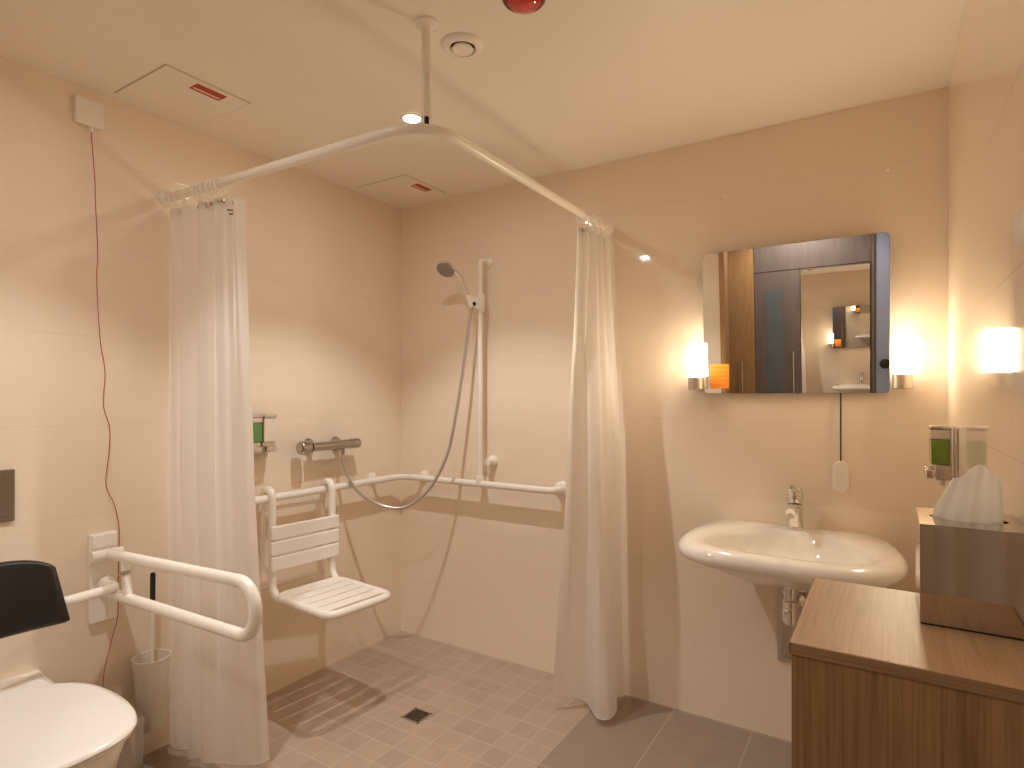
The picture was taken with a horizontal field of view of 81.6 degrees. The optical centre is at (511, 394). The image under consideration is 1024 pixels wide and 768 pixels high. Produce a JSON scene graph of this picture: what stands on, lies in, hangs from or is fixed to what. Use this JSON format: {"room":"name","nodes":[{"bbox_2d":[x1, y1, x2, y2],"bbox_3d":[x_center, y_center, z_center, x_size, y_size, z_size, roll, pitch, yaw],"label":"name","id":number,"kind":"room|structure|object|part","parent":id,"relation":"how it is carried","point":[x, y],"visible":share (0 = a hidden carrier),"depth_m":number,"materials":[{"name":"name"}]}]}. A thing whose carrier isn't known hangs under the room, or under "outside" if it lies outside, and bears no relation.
{"room":"accessible bathroom","nodes":[
{"label":"accessible bathroom","id":0,"kind":"room"},
{"bbox_2d":[131,649,170,733],"bbox_3d":[-1.249,1.030,2.054,0.119,0.250,0.119,0,0,32],"label":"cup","id":1,"kind":"object","parent":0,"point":[150,669],"depth_m":2.02,"materials":[{"name":"white plastic"}]},
{"bbox_2d":[0,56,400,754],"bbox_3d":[-1.327,0.139,2.188,0.120,2.290,2.520,0,0,32],"label":"wall","id":2,"kind":"structure","parent":0,"point":[323,257],"depth_m":2.12,"materials":[{"name":"beige paint"}]},
{"bbox_2d":[0,469,14,522],"bbox_3d":[-1.557,0.303,1.698,0.014,0.155,0.214,0,0,32],"label":"flush plate","id":3,"kind":"object","parent":2,"relation":"attached to","point":[7,477],"visible":1,"depth_m":1.77,"materials":[{"name":"silver metal"}]},
{"bbox_2d":[0,560,118,638],"bbox_3d":[-1.453,0.562,1.634,0.214,0.198,0.738,0,0,32],"label":"support","id":4,"kind":"object","parent":2,"relation":"attached to","point":[32,597],"visible":1,"depth_m":1.67,"materials":[{"name":"black plastic"}]},
{"bbox_2d":[0,560,69,638],"bbox_3d":[-1.398,0.562,1.600,0.086,0.198,0.325,0,0,32],"label":"backrest","id":5,"kind":"object","parent":4,"relation":"on","point":[32,597],"depth_m":1.66,"materials":[{"name":"black plastic"}]},
{"bbox_2d":[74,95,119,686],"bbox_3d":[-1.378,0.117,1.973,0.021,2.171,0.134,0,0,32],"label":"pull cord","id":6,"kind":"object","parent":2,"relation":"attached to","point":[87,112],"visible":0.83,"depth_m":1.96,"materials":[{"name":"fabric"}]},
{"bbox_3d":[-1.366,0.143,1.992,0.007,2.020,0.089,0,0,32],"label":"cord","id":7,"kind":"part","parent":6,"relation":"part of","materials":[{"name":"fabric"}]},
{"bbox_2d":[131,572,170,733],"bbox_3d":[-1.256,0.887,2.059,0.137,0.536,0.119,0,0,32],"label":"toilet brush","id":8,"kind":"object","parent":2,"relation":"attached to","point":[150,668],"visible":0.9,"depth_m":2.02,"materials":[{"name":"white plastic"}]},
{"bbox_3d":[-1.248,0.918,2.056,0.013,0.330,0.018,0,0,6],"label":"brush stem","id":9,"kind":"part","parent":8,"relation":"part of","materials":[{"name":"white plastic"}]},
{"bbox_2d":[88,530,261,641],"bbox_3d":[-1.020,0.610,1.762,0.854,0.297,0.092,0,0,32],"label":"grab bar","id":10,"kind":"object","parent":2,"relation":"attached to","point":[104,553],"visible":0.95,"depth_m":1.81,"materials":[{"name":"white metal"}]},
{"bbox_3d":[-1.367,0.610,1.984,0.030,0.297,0.083,0,0,32],"label":"wall plate","id":11,"kind":"part","parent":10,"relation":"part of","materials":[{"name":"white plastic"}]},
{"bbox_3d":[-1.238,0.591,1.906,0.044,0.131,0.027,0,0,32],"label":"arm post","id":12,"kind":"part","parent":10,"relation":"part of","materials":[{"name":"white ceramic"}]},
{"bbox_2d":[253,414,276,456],"bbox_3d":[-1.044,0.172,2.447,0.083,0.176,0.133,0,0,32],"label":"soap dispenser","id":13,"kind":"object","parent":2,"relation":"attached to","point":[264,425],"visible":0.62,"depth_m":2.44,"materials":[{"name":"white plastic"}]},
{"bbox_3d":[-1.061,0.089,2.419,0.063,0.012,0.062,0,0,32],"label":"lid","id":14,"kind":"part","parent":13,"relation":"part of","materials":[{"name":"silver metal"}]},
{"bbox_3d":[-1.026,0.089,2.475,0.063,0.012,0.062,0,0,32],"label":"lid","id":15,"kind":"part","parent":13,"relation":"part of","materials":[{"name":"silver metal"}]},
{"bbox_2d":[296,436,360,454],"bbox_3d":[-0.851,0.242,2.740,0.096,0.081,0.342,0,0,32],"label":"shower mixer","id":16,"kind":"object","parent":2,"relation":"attached to","point":[305,447],"visible":1,"depth_m":2.70,"materials":[{"name":"silver metal"}]},
{"bbox_3d":[-0.913,0.235,2.610,0.062,0.062,0.056,0,0,32],"label":"flow knob","id":17,"kind":"part","parent":16,"relation":"part of","materials":[{"name":"silver metal"}]},
{"bbox_3d":[-0.761,0.235,2.850,0.050,0.050,0.060,0,0,32],"label":"temperature knob","id":18,"kind":"part","parent":16,"relation":"part of","materials":[{"name":"silver metal"}]},
{"bbox_2d":[255,470,566,504],"bbox_3d":[-0.527,0.431,2.797,1.469,0.072,0.662,0,0,-14],"label":"grab rail","id":19,"kind":"object","parent":2,"relation":"attached to","point":[559,489],"visible":0.73,"depth_m":2.77,"materials":[{"name":"white metal"}]},
{"bbox_2d":[257,478,390,620],"bbox_3d":[-0.773,0.614,2.463,0.504,0.466,0.333,0,0,37],"label":"chair","id":20,"kind":"object","parent":19,"relation":"hanging from","point":[335,597],"visible":0.98,"depth_m":2.47,"materials":[{"name":"white plastic"}]},
{"bbox_2d":[144,631,790,767],"bbox_3d":[-0.848,1.333,1.317,3.420,0.100,3.720,0,0,32],"label":"floor","id":21,"kind":"structure","parent":0,"point":[487,711],"depth_m":2.28,"materials":[{"name":"tile"}]},
{"bbox_2d":[0,669,136,767],"bbox_3d":[-1.270,1.052,1.518,0.688,0.464,0.392,0,0,32],"label":"toilet","id":22,"kind":"object","parent":21,"relation":"on","point":[44,723],"visible":1,"depth_m":1.48,"materials":[{"name":"white ceramic"}]},
{"bbox_3d":[-1.205,0.846,1.478,0.515,0.011,0.379,0,0,32],"label":"seat","id":23,"kind":"part","parent":22,"relation":"part of","materials":[{"name":"white plastic"}]},
{"bbox_2d":[117,709,144,767],"bbox_3d":[-1.247,1.145,1.860,0.164,0.276,0.164,0,0,32],"label":"pedal bin","id":24,"kind":"object","parent":21,"relation":"on","point":[132,754],"visible":0.23,"depth_m":1.84,"materials":[{"name":"silver metal"}]},
{"bbox_3d":[-1.247,1.025,1.860,0.164,0.035,0.164,0,0,32],"label":"bin lid","id":25,"kind":"part","parent":24,"relation":"part of","materials":[{"name":"silver metal"}]},
{"bbox_2d":[401,707,431,723],"bbox_3d":[-0.380,1.282,2.368,0.088,0.002,0.088,0,0,32],"label":"floor drain","id":26,"kind":"object","parent":21,"relation":"on","point":[416,715],"visible":1,"depth_m":2.37,"materials":[{"name":"silver metal"}]},
{"bbox_2d":[789,578,1023,767],"bbox_3d":[0.580,0.808,0.865,0.279,0.950,0.333,0,0,32],"label":"base cabinet","id":27,"kind":"object","parent":21,"relation":"on","point":[873,685],"visible":0.8,"depth_m":0.76,"materials":[{"name":"brown wood"}]},
{"bbox_3d":[0.498,0.817,0.734,0.276,0.934,0.018,0,0,32],"label":"panel","id":28,"kind":"part","parent":27,"relation":"part of","materials":[{"name":"brown wood"}]},
{"bbox_2d":[916,507,1023,640],"bbox_3d":[0.686,0.261,0.892,0.125,0.146,0.152,0,0,32],"label":"tissue box","id":29,"kind":"object","parent":27,"relation":"on","point":[970,575],"visible":0.88,"depth_m":0.83,"materials":[{"name":"silver metal"}]},
{"bbox_2d":[932,465,1003,523],"bbox_3d":[0.684,0.153,0.894,0.088,0.098,0.037,0,0,32],"label":"tissue","id":30,"kind":"object","parent":29,"relation":"in","point":[976,496],"visible":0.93,"depth_m":0.88,"materials":[{"name":"paper"}]},
{"bbox_3d":[0.686,0.189,0.892,0.125,0.002,0.152,0,0,32],"label":"plate","id":31,"kind":"part","parent":29,"relation":"part of","materials":[{"name":"silver metal"}]},
{"bbox_2d":[0,0,964,208],"bbox_3d":[-0.257,-1.157,1.524,2.640,0.300,2.740,0,0,32],"label":"ceiling","id":32,"kind":"structure","parent":0,"point":[562,86],"depth_m":1.82,"materials":[{"name":"white paint"}]},
{"bbox_2d":[113,63,249,125],"bbox_3d":[-1.115,-1.004,2.012,0.325,0.005,0.288,0,0,32],"label":"ceiling hatch","id":33,"kind":"object","parent":32,"relation":"attached to","point":[167,89],"visible":1,"depth_m":1.99,"materials":[{"name":"beige"}]},
{"bbox_2d":[158,16,613,235],"bbox_3d":[-0.421,-0.847,2.354,1.235,0.320,1.270,0,0,32],"label":"rail","id":34,"kind":"object","parent":32,"relation":"hanging from","point":[426,25],"visible":0.88,"depth_m":1.74,"materials":[{"name":"white metal"}]},
{"bbox_2d":[167,177,269,764],"bbox_3d":[-1.062,0.264,2.064,0.439,1.996,0.115,0,0,18],"label":"shower curtain","id":35,"kind":"object","parent":34,"relation":"hanging from","point":[218,702],"visible":0.94,"depth_m":2.03,"materials":[{"name":"fabric"}]},
{"bbox_3d":[-0.332,-0.717,1.986,1.745,0.031,0.816,0,0,-14],"label":"rail","id":36,"kind":"part","parent":34,"relation":"part of","materials":[{"name":"white metal"}]},
{"bbox_3d":[-0.231,-0.876,1.607,0.027,0.252,0.027,0,0,32],"label":"ceiling rod","id":37,"kind":"part","parent":34,"relation":"part of","materials":[{"name":"white metal"}]},
{"bbox_2d":[552,210,624,719],"bbox_3d":[0.334,0.262,2.441,0.250,1.990,0.282,0,0,32],"label":"shower curtain","id":38,"kind":"object","parent":34,"relation":"hanging from","point":[588,665],"visible":0.99,"depth_m":2.39,"materials":[{"name":"fabric"}]},
{"bbox_2d":[356,174,444,203],"bbox_3d":[-0.546,-1.004,2.921,0.325,0.005,0.288,0,0,32],"label":"ceiling hatch","id":39,"kind":"object","parent":32,"relation":"attached to","point":[403,188],"visible":1,"depth_m":2.90,"materials":[{"name":"white paint"}]},
{"bbox_2d":[401,113,422,122],"bbox_3d":[-0.364,-1.004,2.160,0.082,0.004,0.082,0,0,32],"label":"recessed light","id":40,"kind":"object","parent":32,"relation":"in","point":[406,117],"visible":0.98,"depth_m":2.16,"materials":[{"name":"white glass"}]},
{"bbox_2d":[441,32,483,58],"bbox_3d":[-0.142,-0.997,1.710,0.126,0.018,0.126,0,0,32],"label":"ceiling vent","id":41,"kind":"object","parent":32,"relation":"in","point":[459,45],"visible":1,"depth_m":1.69,"materials":[{"name":"white plastic"}]},
{"bbox_2d":[502,0,545,13],"bbox_3d":[0.030,-0.985,1.475,0.112,0.043,0.112,0,0,32],"label":"beacon","id":42,"kind":"object","parent":32,"relation":"attached to","point":[516,6],"visible":1,"depth_m":1.48,"materials":[{"name":"red plastic"}]},
{"bbox_2d":[401,87,947,741],"bbox_3d":[0.443,0.139,2.631,2.640,2.290,0.120,0,0,32],"label":"wall","id":43,"kind":"structure","parent":0,"point":[481,567],"depth_m":2.44,"materials":[{"name":"beige paint"}]},
{"bbox_2d":[465,257,497,483],"bbox_3d":[-0.150,-0.120,2.862,0.148,1.104,0.086,0,0,-42],"label":"slide bar","id":44,"kind":"object","parent":43,"relation":"attached to","point":[477,303],"visible":0.98,"depth_m":2.85,"materials":[{"name":"white metal"}]},
{"bbox_2d":[436,261,471,307],"bbox_3d":[-0.276,-0.522,2.823,0.173,0.219,0.079,0,0,9],"label":"shower","id":45,"kind":"object","parent":44,"relation":"attached to","point":[445,268],"visible":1,"depth_m":2.82,"materials":[{"name":"silver metal"}]},
{"bbox_2d":[341,308,472,509],"bbox_3d":[-0.497,0.067,2.816,0.620,0.962,0.017,0,0,-5],"label":"shower hose","id":46,"kind":"object","parent":45,"relation":"attached to","point":[352,484],"visible":1,"depth_m":2.82,"materials":[{"name":"silver metal"}]},
{"bbox_3d":[-0.247,-0.514,2.835,0.123,0.203,0.025,0,0,-5],"label":"handle","id":47,"kind":"part","parent":45,"relation":"part of","materials":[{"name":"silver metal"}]},
{"bbox_2d":[688,342,703,389],"bbox_3d":[0.726,-0.110,2.330,0.060,0.184,0.084,0,0,32],"label":"wall lamp","id":48,"kind":"object","parent":43,"relation":"attached to","point":[695,350],"visible":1,"depth_m":2.30,"materials":[{"name":"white glass"}]},
{"bbox_3d":[0.708,-0.135,2.302,0.054,0.133,0.017,0,0,32],"label":"lamp shade","id":49,"kind":"part","parent":48,"relation":"part of","materials":[{"name":"white glass"}]},
{"bbox_3d":[0.724,-0.136,2.328,0.060,0.134,0.043,0,0,32],"label":"lamp shade","id":50,"kind":"part","parent":48,"relation":"part of","materials":[{"name":"white glass"}]},
{"bbox_2d":[778,588,807,662],"bbox_3d":[1.059,0.808,2.165,0.164,0.360,0.009,0,0,32],"label":"panel","id":51,"kind":"object","parent":43,"relation":"attached to","point":[785,631],"visible":0.23,"depth_m":2.20,"materials":[{"name":"beige"}]},
{"bbox_3d":[1.060,0.808,2.166,0.164,0.360,0.007,0,0,32],"label":"backing frame","id":52,"kind":"part","parent":51,"relation":"part of","materials":[{"name":"silver metal"}]},
{"bbox_2d":[678,519,908,592],"bbox_3d":[0.896,0.547,1.931,0.656,0.142,0.576,0,0,32],"label":"washbasin","id":53,"kind":"object","parent":43,"relation":"attached to","point":[774,555],"visible":0.94,"depth_m":1.85,"materials":[{"name":"white ceramic"}]},
{"bbox_2d":[782,589,805,625],"bbox_3d":[0.992,0.702,2.092,0.068,0.181,0.190,0,0,32],"label":"trap","id":54,"kind":"object","parent":53,"relation":"attached to","point":[793,602],"visible":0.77,"depth_m":2.02,"materials":[{"name":"silver metal"}]},
{"bbox_2d":[782,607,798,625],"bbox_3d":[0.956,0.759,2.035,0.056,0.055,0.056,0,0,32],"label":"bottle","id":55,"kind":"object","parent":54,"relation":"on","point":[790,615],"depth_m":2.01,"materials":[{"name":"silver metal"}]},
{"bbox_2d":[786,484,803,529],"bbox_3d":[0.986,0.394,2.080,0.060,0.168,0.148,0,0,32],"label":"tap","id":56,"kind":"object","parent":53,"relation":"on","point":[794,495],"visible":1,"depth_m":2.09,"materials":[{"name":"silver metal"}]},
{"bbox_3d":[0.980,0.408,2.070,0.042,0.055,0.126,0,0,32],"label":"spout","id":57,"kind":"part","parent":56,"relation":"part of","materials":[{"name":"silver metal"}]},
{"bbox_3d":[0.990,0.346,2.086,0.057,0.074,0.130,0,0,32],"label":"lever","id":58,"kind":"part","parent":56,"relation":"part of","materials":[{"name":"silver metal"}]},
{"bbox_2d":[702,232,889,392],"bbox_3d":[1.016,-0.275,2.171,0.618,0.543,0.045,0,0,32],"label":"wall mirror","id":59,"kind":"object","parent":43,"relation":"attached to","point":[811,316],"visible":0.98,"depth_m":2.14,"materials":[{"name":"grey mirror"}]},
{"bbox_2d":[710,364,728,388],"bbox_3d":[0.805,-0.069,2.302,0.071,0.094,0.006,0,0,32],"label":"card","id":60,"kind":"object","parent":59,"relation":"attached to","point":[719,373],"visible":1,"depth_m":2.30,"materials":[{"name":"orange paper"}]},
{"bbox_2d":[833,393,848,492],"bbox_3d":[1.160,0.172,2.092,0.050,0.352,0.018,0,0,32],"label":"pull cord","id":61,"kind":"object","parent":59,"relation":"hanging from","point":[840,468],"visible":1,"depth_m":2.09,"materials":[{"name":"grey plastic"}]},
{"bbox_3d":[1.160,0.291,2.093,0.050,0.112,0.016,0,0,32],"label":"pull handle","id":62,"kind":"part","parent":61,"relation":"part of","materials":[{"name":"white plastic"}]},
{"bbox_3d":[1.160,0.117,2.093,0.005,0.242,0.005,0,0,32],"label":"cord","id":63,"kind":"part","parent":61,"relation":"part of","materials":[{"name":"fabric"}]},
{"bbox_2d":[892,333,913,388],"bbox_3d":[1.298,-0.110,1.970,0.060,0.184,0.084,0,0,32],"label":"wall lamp","id":64,"kind":"object","parent":43,"relation":"attached to","point":[902,343],"visible":1,"depth_m":1.94,"materials":[{"name":"beige glass"}]},
{"bbox_3d":[1.280,-0.135,1.941,0.054,0.133,0.017,0,0,32],"label":"lamp shade","id":65,"kind":"part","parent":64,"relation":"part of","materials":[{"name":"white glass"}]},
{"bbox_2d":[948,0,1023,524],"bbox_3d":[0.803,0.139,0.842,0.120,2.290,2.520,0,0,32],"label":"wall","id":66,"kind":"structure","parent":0,"point":[986,83],"depth_m":1.18,"materials":[{"name":"beige paint"}]},
{"bbox_2d":[923,424,957,485],"bbox_3d":[1.246,0.175,1.728,0.076,0.173,0.121,0,0,32],"label":"soap dispenser","id":67,"kind":"object","parent":66,"relation":"attached to","point":[943,438],"visible":0.94,"depth_m":1.68,"materials":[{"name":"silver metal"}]},
{"bbox_3d":[1.230,0.095,1.702,0.056,0.012,0.056,0,0,32],"label":"lid","id":68,"kind":"part","parent":67,"relation":"part of","materials":[{"name":"silver metal"}]},
{"bbox_3d":[1.235,0.169,1.665,0.008,0.149,0.004,0,0,32],"label":"frame","id":69,"kind":"part","parent":67,"relation":"part of","materials":[{"name":"silver metal"}]},
{"bbox_3d":[1.274,0.171,1.710,0.010,0.161,0.120,0,0,32],"label":"plate","id":70,"kind":"part","parent":67,"relation":"part of","materials":[{"name":"silver metal"}]}
]}

